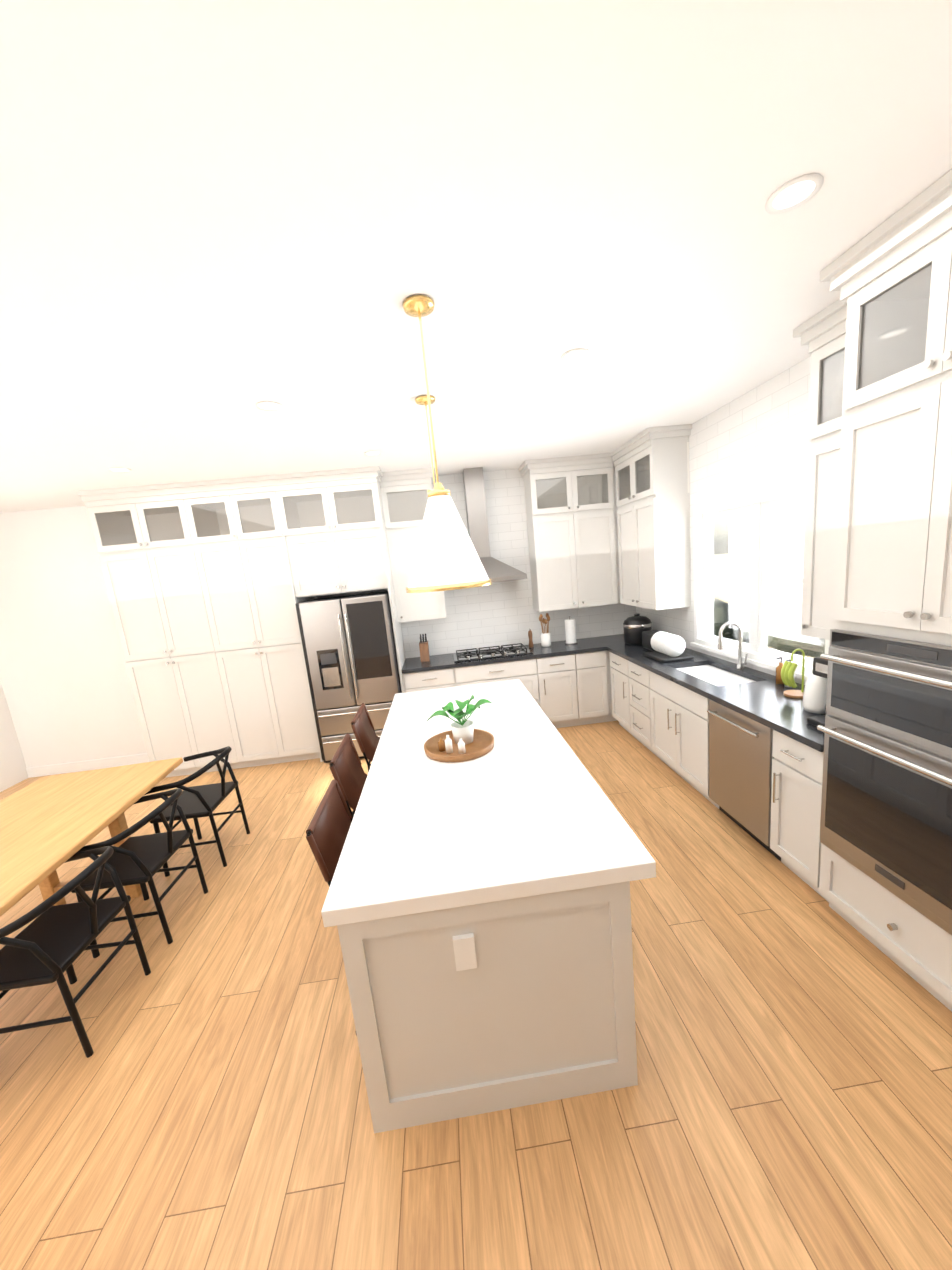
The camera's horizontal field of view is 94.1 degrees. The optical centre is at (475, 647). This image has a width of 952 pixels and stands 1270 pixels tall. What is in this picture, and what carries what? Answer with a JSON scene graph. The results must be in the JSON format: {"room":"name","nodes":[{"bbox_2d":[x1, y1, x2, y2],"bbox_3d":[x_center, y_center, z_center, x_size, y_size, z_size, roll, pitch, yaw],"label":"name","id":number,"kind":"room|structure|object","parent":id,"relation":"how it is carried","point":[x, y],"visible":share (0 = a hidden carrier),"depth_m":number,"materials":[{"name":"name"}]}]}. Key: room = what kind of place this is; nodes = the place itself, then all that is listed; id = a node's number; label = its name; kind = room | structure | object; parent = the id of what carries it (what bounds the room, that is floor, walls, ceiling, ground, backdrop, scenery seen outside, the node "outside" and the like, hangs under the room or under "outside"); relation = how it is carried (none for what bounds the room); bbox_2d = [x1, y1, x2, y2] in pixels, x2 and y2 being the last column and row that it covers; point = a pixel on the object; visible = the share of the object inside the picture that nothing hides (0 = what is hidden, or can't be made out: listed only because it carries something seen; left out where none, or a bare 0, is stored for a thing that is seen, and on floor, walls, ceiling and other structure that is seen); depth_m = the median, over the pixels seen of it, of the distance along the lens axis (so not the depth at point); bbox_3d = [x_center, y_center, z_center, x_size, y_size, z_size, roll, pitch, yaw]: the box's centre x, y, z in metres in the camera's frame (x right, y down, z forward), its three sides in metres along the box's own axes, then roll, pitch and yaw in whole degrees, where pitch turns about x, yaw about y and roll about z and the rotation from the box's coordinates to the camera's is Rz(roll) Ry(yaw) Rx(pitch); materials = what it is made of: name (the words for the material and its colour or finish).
{"room":"kitchen and dining room","nodes":[
{"label":"kitchen and dining room","id":0,"kind":"room"},
{"bbox_2d":[0,681,27,791],"bbox_3d":[-5.234,0.687,1.562,0.150,3.000,7.000,-6,10,-4],"label":"wall","id":1,"kind":"structure","parent":0,"point":[13,767],"depth_m":5.07,"materials":[{"name":"paint"}]},
{"bbox_2d":[0,506,401,767],"bbox_3d":[-3.269,-0.186,5.223,4.730,3.000,0.150,-6,10,-4],"label":"wall","id":2,"kind":"structure","parent":0,"point":[66,685],"depth_m":5.05,"materials":[{"name":"paint"}]},
{"bbox_2d":[26,753,148,777],"bbox_3d":[-4.430,1.385,5.315,1.790,0.120,0.015,-6,10,-4],"label":"baseboard","id":3,"kind":"structure","parent":2,"relation":"attached to","point":[71,767],"depth_m":5.28,"materials":[{"name":"paint"}]},
{"bbox_2d":[286,525,349,600],"bbox_3d":[-1.656,-0.935,4.839,0.534,0.689,0.618,-6,10,-4],"label":"upper cabinet","id":4,"kind":"object","parent":2,"relation":"attached to","point":[318,564],"depth_m":4.54,"materials":[{"name":"paint"}]},
{"bbox_2d":[338,517,393,591],"bbox_3d":[-1.244,-0.981,4.867,0.534,0.689,0.618,-6,10,-4],"label":"upper cabinet","id":5,"kind":"object","parent":2,"relation":"attached to","point":[363,542],"depth_m":4.58,"materials":[{"name":"paint"}]},
{"bbox_2d":[0,720,951,1269],"bbox_3d":[-1.289,1.777,2.098,7.800,0.100,7.300,-6,10,-4],"label":"floor","id":6,"kind":"structure","parent":0,"point":[784,1102],"depth_m":1.64,"materials":[{"name":"brown wood"}]},
{"bbox_2d":[0,846,150,1057],"bbox_3d":[-1.925,1.391,2.066,0.482,0.794,0.561,-6,10,-4],"label":"dining chair","id":7,"kind":"object","parent":6,"relation":"on","point":[51,943],"visible":0.96,"depth_m":2.00,"materials":[{"name":"black paint"}]},
{"bbox_2d":[0,757,182,916],"bbox_3d":[-2.458,1.426,2.251,0.950,0.760,2.200,-7,11,-8],"label":"dining table","id":8,"kind":"object","parent":6,"relation":"on","point":[49,825],"visible":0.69,"depth_m":2.63,"materials":[{"name":"brown wood"}]},
{"bbox_2d":[71,788,207,957],"bbox_3d":[-1.976,1.287,2.655,0.482,0.794,0.561,-6,10,-4],"label":"dining chair","id":9,"kind":"object","parent":6,"relation":"on","point":[142,860],"visible":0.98,"depth_m":2.58,"materials":[{"name":"black paint"}]},
{"bbox_2d":[96,541,201,777],"bbox_3d":[-3.370,0.149,4.880,0.509,2.489,0.618,-6,10,-4],"label":"tall cabinet","id":10,"kind":"object","parent":6,"relation":"on","point":[134,590],"depth_m":4.55,"materials":[{"name":"paint"}]},
{"bbox_2d":[145,746,249,876],"bbox_3d":[-2.034,1.171,3.312,0.482,0.794,0.561,-6,10,-4],"label":"dining chair","id":11,"kind":"object","parent":6,"relation":"on","point":[195,803],"visible":0.92,"depth_m":3.23,"materials":[{"name":"black paint"}]},
{"bbox_2d":[150,537,245,771],"bbox_3d":[-2.953,0.102,4.908,0.568,2.489,0.618,-6,10,-4],"label":"tall cabinet","id":12,"kind":"object","parent":6,"relation":"on","point":[181,571],"depth_m":4.59,"materials":[{"name":"paint"}]},
{"bbox_2d":[198,533,269,766],"bbox_3d":[-2.513,0.052,4.938,0.559,2.489,0.618,-6,10,-4],"label":"tall cabinet","id":13,"kind":"object","parent":6,"relation":"on","point":[210,585],"depth_m":4.62,"materials":[{"name":"paint"}]},
{"bbox_2d":[226,529,323,763],"bbox_3d":[-2.091,0.008,4.946,0.525,2.489,0.658,-6,10,-4],"label":"tall cabinet","id":14,"kind":"object","parent":6,"relation":"on","point":[263,575],"depth_m":4.64,"materials":[{"name":"paint"}]},
{"bbox_2d":[306,779,356,1035],"bbox_3d":[-0.387,1.137,2.075,0.526,0.984,0.476,-6,10,-4],"label":"bar stool","id":15,"kind":"object","parent":6,"relation":"on","point":[328,828],"visible":0.23,"depth_m":1.94,"materials":[{"name":"brown leather"}]},
{"bbox_2d":[329,733,366,819],"bbox_3d":[-0.501,1.033,2.703,0.526,0.984,0.476,-6,10,-4],"label":"bar stool","id":16,"kind":"object","parent":6,"relation":"on","point":[348,773],"visible":0.25,"depth_m":2.59,"materials":[{"name":"brown leather"}]},
{"bbox_2d":[295,591,401,762],"bbox_3d":[-1.313,0.305,4.963,0.914,1.750,0.806,-6,10,-4],"label":"refrigerator","id":17,"kind":"object","parent":6,"relation":"on","point":[349,651],"visible":0.83,"depth_m":4.59,"materials":[{"name":"metal"}]},
{"bbox_2d":[351,703,379,772],"bbox_3d":[-0.567,0.921,3.345,0.526,0.984,0.476,-6,10,-4],"label":"bar stool","id":18,"kind":"object","parent":6,"relation":"on","point":[367,738],"visible":0.17,"depth_m":3.22,"materials":[{"name":"brown leather"}]},
{"bbox_2d":[402,669,457,692],"bbox_3d":[-0.507,0.623,5.213,0.565,0.880,0.618,-6,10,-4],"label":"base cabinet","id":19,"kind":"object","parent":6,"relation":"on","point":[437,678],"depth_m":4.85,"materials":[{"name":"paint"}]},
{"bbox_2d":[329,879,640,1132],"bbox_3d":[-0.019,1.040,2.748,0.990,0.860,2.488,-6,10,-4],"label":"kitchen island","id":20,"kind":"object","parent":6,"relation":"on","point":[477,912],"depth_m":1.54,"materials":[{"name":"paint"}]},
{"bbox_2d":[321,679,655,926],"bbox_3d":[-0.050,0.586,2.674,1.100,0.060,2.510,-6,10,-4],"label":"island countertop","id":21,"kind":"structure","parent":20,"relation":"on","point":[524,816],"depth_m":1.81,"materials":[{"name":"white stone"}]},
{"bbox_2d":[424,695,493,762],"bbox_3d":[-0.102,0.439,2.547,0.423,0.282,0.410,-6,10,-4],"label":"tray","id":22,"kind":"object","parent":21,"relation":"on","point":[462,740],"visible":1,"depth_m":2.55,"materials":[{"name":"brown wood"}]},
{"bbox_2d":[454,657,549,719],"bbox_3d":[0.229,0.540,5.263,1.050,0.880,0.618,-6,10,-4],"label":"base cabinet","id":23,"kind":"object","parent":6,"relation":"on","point":[532,674],"depth_m":4.92,"materials":[{"name":"paint"}]},
{"bbox_2d":[542,653,585,727],"bbox_3d":[0.935,0.461,5.310,0.504,0.880,0.618,-6,10,-4],"label":"base cabinet","id":24,"kind":"object","parent":6,"relation":"on","point":[565,687],"depth_m":5.02,"materials":[{"name":"paint"}]},
{"bbox_2d":[402,634,629,672],"bbox_3d":[0.616,0.044,5.196,2.916,0.040,0.643,-6,10,-4],"label":"countertop","id":25,"kind":"structure","parent":24,"relation":"on","point":[593,644],"depth_m":4.96,"materials":[{"name":"black stone"}]},
{"bbox_2d":[419,634,429,661],"bbox_3d":[-0.610,-0.004,5.202,0.100,0.288,0.270,-6,10,-4],"label":"knife block","id":26,"kind":"object","parent":25,"relation":"on","point":[424,651],"visible":1,"depth_m":5.12,"materials":[{"name":"brown wood"}]},
{"bbox_2d":[453,643,532,662],"bbox_3d":[0.176,0.050,5.153,0.880,0.047,0.500,-6,10,-4],"label":"cooktop","id":27,"kind":"object","parent":25,"relation":"in","point":[502,651],"visible":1,"depth_m":5.05,"materials":[{"name":"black metal"}]},
{"bbox_2d":[528,629,533,647],"bbox_3d":[0.652,-0.116,5.297,0.058,0.227,0.060,-6,10,-4],"label":"pepper grinder","id":28,"kind":"object","parent":25,"relation":"on","point":[531,645],"visible":1,"depth_m":5.28,"materials":[{"name":"brown wood"}]},
{"bbox_2d":[539,613,550,646],"bbox_3d":[0.824,-0.213,5.275,0.127,0.392,0.140,-6,10,-4],"label":"utensil crock","id":29,"kind":"object","parent":25,"relation":"on","point":[545,639],"visible":1,"depth_m":5.25,"materials":[{"name":"white ceramic"}]},
{"bbox_2d":[565,616,577,644],"bbox_3d":[1.126,-0.213,5.281,0.150,0.330,0.150,-6,10,-4],"label":"paper towel","id":30,"kind":"object","parent":25,"relation":"on","point":[570,629],"visible":1,"depth_m":5.24,"materials":[{"name":"white paper"}]},
{"bbox_2d":[623,613,651,644],"bbox_3d":[1.804,-0.217,4.952,0.306,0.325,0.306,-6,10,-4],"label":"slow cooker","id":31,"kind":"object","parent":25,"relation":"on","point":[636,625],"visible":0.94,"depth_m":4.84,"materials":[{"name":"black plastic"}]},
{"bbox_2d":[582,649,609,723],"bbox_3d":[1.265,0.424,5.333,0.418,0.880,0.618,-6,10,-4],"label":"base cabinet","id":32,"kind":"object","parent":6,"relation":"on","point":[595,671],"depth_m":5.04,"materials":[{"name":"paint"}]},
{"bbox_2d":[606,653,629,732],"bbox_3d":[1.850,0.466,4.783,0.618,0.880,0.495,-6,10,-4],"label":"base cabinet","id":33,"kind":"object","parent":6,"relation":"on","point":[619,691],"depth_m":4.79,"materials":[{"name":"paint"}]},
{"bbox_2d":[626,661,653,752],"bbox_3d":[1.891,0.548,4.319,0.618,0.880,0.579,-6,10,-4],"label":"base cabinet","id":34,"kind":"object","parent":6,"relation":"on","point":[641,695],"depth_m":4.26,"materials":[{"name":"paint"}]},
{"bbox_2d":[650,673,765,808],"bbox_3d":[1.948,0.664,3.661,0.618,0.880,0.893,-6,10,-4],"label":"base cabinet","id":35,"kind":"object","parent":6,"relation":"on","point":[681,717],"depth_m":3.55,"materials":[{"name":"paint"}]},
{"bbox_2d":[606,645,817,748],"bbox_3d":[1.891,0.215,3.576,0.643,0.040,2.811,-6,10,-4],"label":"countertop","id":36,"kind":"structure","parent":35,"relation":"on","point":[762,700],"depth_m":3.03,"materials":[{"name":"black stone"}]},
{"bbox_2d":[642,630,662,650],"bbox_3d":[1.846,-0.076,4.555,0.180,0.183,0.275,-6,10,-4],"label":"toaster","id":37,"kind":"object","parent":36,"relation":"on","point":[646,638],"visible":0.48,"depth_m":4.55,"materials":[{"name":"black plastic"}]},
{"bbox_2d":[644,631,693,662],"bbox_3d":[1.799,-0.021,4.155,0.300,0.230,0.370,-6,10,-4],"label":"dish rack","id":38,"kind":"object","parent":36,"relation":"on","point":[667,647],"visible":1,"depth_m":4.04,"materials":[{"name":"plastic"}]},
{"bbox_2d":[674,661,753,684],"bbox_3d":[1.916,0.327,3.590,0.396,0.212,0.736,-6,10,-4],"label":"sink","id":39,"kind":"object","parent":36,"relation":"in","point":[715,674],"depth_m":3.63,"materials":[{"name":"white ceramic"}]},
{"bbox_2d":[718,621,747,668],"bbox_3d":[2.039,-0.013,3.513,0.213,0.398,0.107,-6,10,-4],"label":"faucet","id":40,"kind":"object","parent":36,"relation":"on","point":[740,664],"visible":1,"depth_m":3.52,"materials":[{"name":"silver metal"}]},
{"bbox_2d":[775,657,781,683],"bbox_3d":[2.141,0.158,3.111,0.060,0.190,0.059,-15,14,-42],"label":"soap bottle","id":41,"kind":"object","parent":36,"relation":"on","point":[778,675],"depth_m":3.10,"materials":[{"name":"brown plastic"}]},
{"bbox_2d":[781,659,794,686],"bbox_3d":[2.148,0.172,3.033,0.060,0.190,0.059,-15,14,-42],"label":"soap bottle","id":42,"kind":"object","parent":36,"relation":"on","point":[789,659],"depth_m":3.04,"materials":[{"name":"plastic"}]},
{"bbox_2d":[781,649,804,697],"bbox_3d":[2.051,0.158,2.838,0.155,0.306,0.138,-6,10,-4],"label":"stand","id":43,"kind":"object","parent":36,"relation":"on","point":[788,669],"visible":0.92,"depth_m":2.83,"materials":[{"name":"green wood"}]},
{"bbox_2d":[802,674,826,713],"bbox_3d":[1.989,0.261,2.553,0.144,0.220,0.189,-6,10,-4],"label":"kettle","id":44,"kind":"object","parent":36,"relation":"on","point":[814,695],"visible":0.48,"depth_m":2.54,"materials":[{"name":"white ceramic"}]},
{"bbox_2d":[807,657,827,726],"bbox_3d":[1.952,0.234,2.303,0.300,0.370,0.220,-6,10,-4],"label":"coffee maker","id":45,"kind":"object","parent":36,"relation":"on","point":[820,667],"visible":0.12,"depth_m":2.34,"materials":[{"name":"black plastic"}]},
{"bbox_2d":[707,699,780,860],"bbox_3d":[1.964,0.803,2.924,0.620,0.872,0.594,-6,10,-4],"label":"dishwasher","id":46,"kind":"object","parent":6,"relation":"on","point":[740,765],"visible":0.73,"depth_m":2.84,"materials":[{"name":"metal"}]},
{"bbox_2d":[770,729,817,885],"bbox_3d":[2.054,0.876,2.454,0.618,0.880,0.358,-6,10,-4],"label":"base cabinet","id":47,"kind":"object","parent":6,"relation":"on","point":[792,791],"depth_m":2.45,"materials":[{"name":"paint"}]},
{"bbox_2d":[810,345,951,1010],"bbox_3d":[2.015,0.190,1.740,0.638,2.489,0.800,-6,10,-4],"label":"tall cabinet","id":48,"kind":"object","parent":6,"relation":"on","point":[889,495],"depth_m":1.77,"materials":[{"name":"paint"}]},
{"bbox_2d":[817,629,951,934],"bbox_3d":[1.673,0.510,1.767,0.101,1.080,0.720,-6,10,-4],"label":"wall oven","id":49,"kind":"object","parent":48,"relation":"in","point":[886,809],"visible":1,"depth_m":1.78,"materials":[{"name":"metal"}]},
{"bbox_2d":[0,0,951,512],"bbox_3d":[-1.593,-1.257,1.538,7.800,0.100,7.300,-6,10,-4],"label":"ceiling","id":50,"kind":"structure","parent":0,"point":[220,220],"depth_m":1.35,"materials":[{"name":"paint"}]},
{"bbox_2d":[256,401,282,410],"bbox_3d":[-1.235,-1.443,2.647,0.150,0.005,0.150,-6,10,-4],"label":"recessed light","id":51,"kind":"object","parent":50,"relation":"in","point":[269,406],"visible":1,"depth_m":2.64,"materials":[{"name":"paint"}]},
{"bbox_2d":[415,395,435,483],"bbox_3d":[-0.263,-1.005,2.880,0.386,1.130,0.386,-6,10,-4],"label":"pendant light","id":52,"kind":"object","parent":50,"relation":"hanging from","point":[422,400],"visible":0.12,"depth_m":2.78,"materials":[{"name":"gold metal"}]},
{"bbox_2d":[402,295,491,592],"bbox_3d":[-0.176,-0.826,1.890,0.386,1.140,0.386,-6,10,-4],"label":"pendant light","id":53,"kind":"object","parent":50,"relation":"hanging from","point":[446,557],"visible":1,"depth_m":1.85,"materials":[{"name":"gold metal"}]},
{"bbox_2d":[561,348,589,361],"bbox_3d":[0.534,-1.571,2.381,0.150,0.005,0.150,-6,10,-4],"label":"recessed light","id":54,"kind":"object","parent":50,"relation":"in","point":[576,355],"visible":1,"depth_m":2.38,"materials":[{"name":"paint"}]},
{"bbox_2d":[765,173,822,213],"bbox_3d":[1.008,-1.438,1.407,0.150,0.005,0.150,-6,10,-4],"label":"recessed light","id":55,"kind":"object","parent":50,"relation":"in","point":[794,193],"visible":1,"depth_m":1.40,"materials":[{"name":"paint"}]},
{"bbox_2d":[401,462,635,657],"bbox_3d":[0.598,-0.621,5.484,3.070,3.000,0.150,-6,10,-4],"label":"tiled wall","id":56,"kind":"structure","parent":0,"point":[498,613],"depth_m":5.39,"materials":[{"name":"tile"}]},
{"bbox_2d":[382,517,446,624],"bbox_3d":[-0.674,-0.872,5.073,0.550,1.089,0.348,-6,10,-4],"label":"upper cabinet","id":57,"kind":"object","parent":56,"relation":"attached to","point":[402,537],"depth_m":4.90,"materials":[{"name":"paint"}]},
{"bbox_2d":[462,467,526,581],"bbox_3d":[0.030,-1.360,4.972,0.910,1.251,0.497,-6,10,-4],"label":"range hood","id":58,"kind":"object","parent":56,"relation":"attached to","point":[496,570],"visible":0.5,"depth_m":4.93,"materials":[{"name":"metal"}]},
{"bbox_2d":[526,505,585,611],"bbox_3d":[0.920,-1.026,5.185,0.519,1.139,0.348,-6,10,-4],"label":"upper cabinet","id":59,"kind":"object","parent":56,"relation":"attached to","point":[555,531],"depth_m":5.03,"materials":[{"name":"paint"}]},
{"bbox_2d":[578,501,617,606],"bbox_3d":[1.322,-1.072,5.212,0.528,1.139,0.348,-6,10,-4],"label":"upper cabinet","id":60,"kind":"object","parent":56,"relation":"attached to","point":[599,535],"depth_m":5.06,"materials":[{"name":"paint"}]},
{"bbox_2d":[636,356,810,684],"bbox_3d":[2.358,-0.153,2.000,0.150,3.000,7.150,-6,10,-4],"label":"wall","id":61,"kind":"structure","parent":0,"point":[753,442],"depth_m":3.34,"materials":[{"name":"paint"}]},
{"bbox_2d":[598,461,649,508],"bbox_3d":[1.701,-1.818,5.073,0.366,0.445,0.428,-6,10,-4],"label":"upper cabinet","id":62,"kind":"object","parent":61,"relation":"attached to","point":[619,480],"depth_m":4.72,"materials":[{"name":"paint"}]},
{"bbox_2d":[614,493,637,606],"bbox_3d":[1.814,-1.049,4.822,0.348,1.139,0.510,-6,10,-4],"label":"upper cabinet","id":63,"kind":"object","parent":61,"relation":"attached to","point":[624,515],"depth_m":4.83,"materials":[{"name":"paint"}]},
{"bbox_2d":[634,481,690,609],"bbox_3d":[1.846,-0.983,4.448,0.348,1.139,0.489,-6,10,-4],"label":"upper cabinet","id":64,"kind":"object","parent":61,"relation":"attached to","point":[661,512],"depth_m":4.24,"materials":[{"name":"paint"}]},
{"bbox_2d":[690,484,829,679],"bbox_3d":[2.200,-0.521,3.466,0.185,1.280,1.580,-6,10,-4],"label":"window","id":65,"kind":"structure","parent":61,"relation":"in","point":[748,562],"depth_m":3.47,"materials":[{"name":"glass"}]},
{"bbox_2d":[801,417,829,638],"bbox_3d":[2.037,-0.603,2.261,0.348,1.129,0.488,-6,10,-4],"label":"upper cabinet","id":66,"kind":"object","parent":61,"relation":"attached to","point":[818,454],"depth_m":2.41,"materials":[{"name":"paint"}]},
{"label":"outside","id":67,"kind":"structure","parent":0,"visible":0},
{"bbox_2d":[819,638,824,653],"bbox_3d":[79.335,-20.194,59.790,164.000,8.067,220.000,-6,10,-4],"label":"garden","id":68,"kind":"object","parent":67,"point":[823,644],"depth_m":9.00,"materials":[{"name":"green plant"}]}
]}

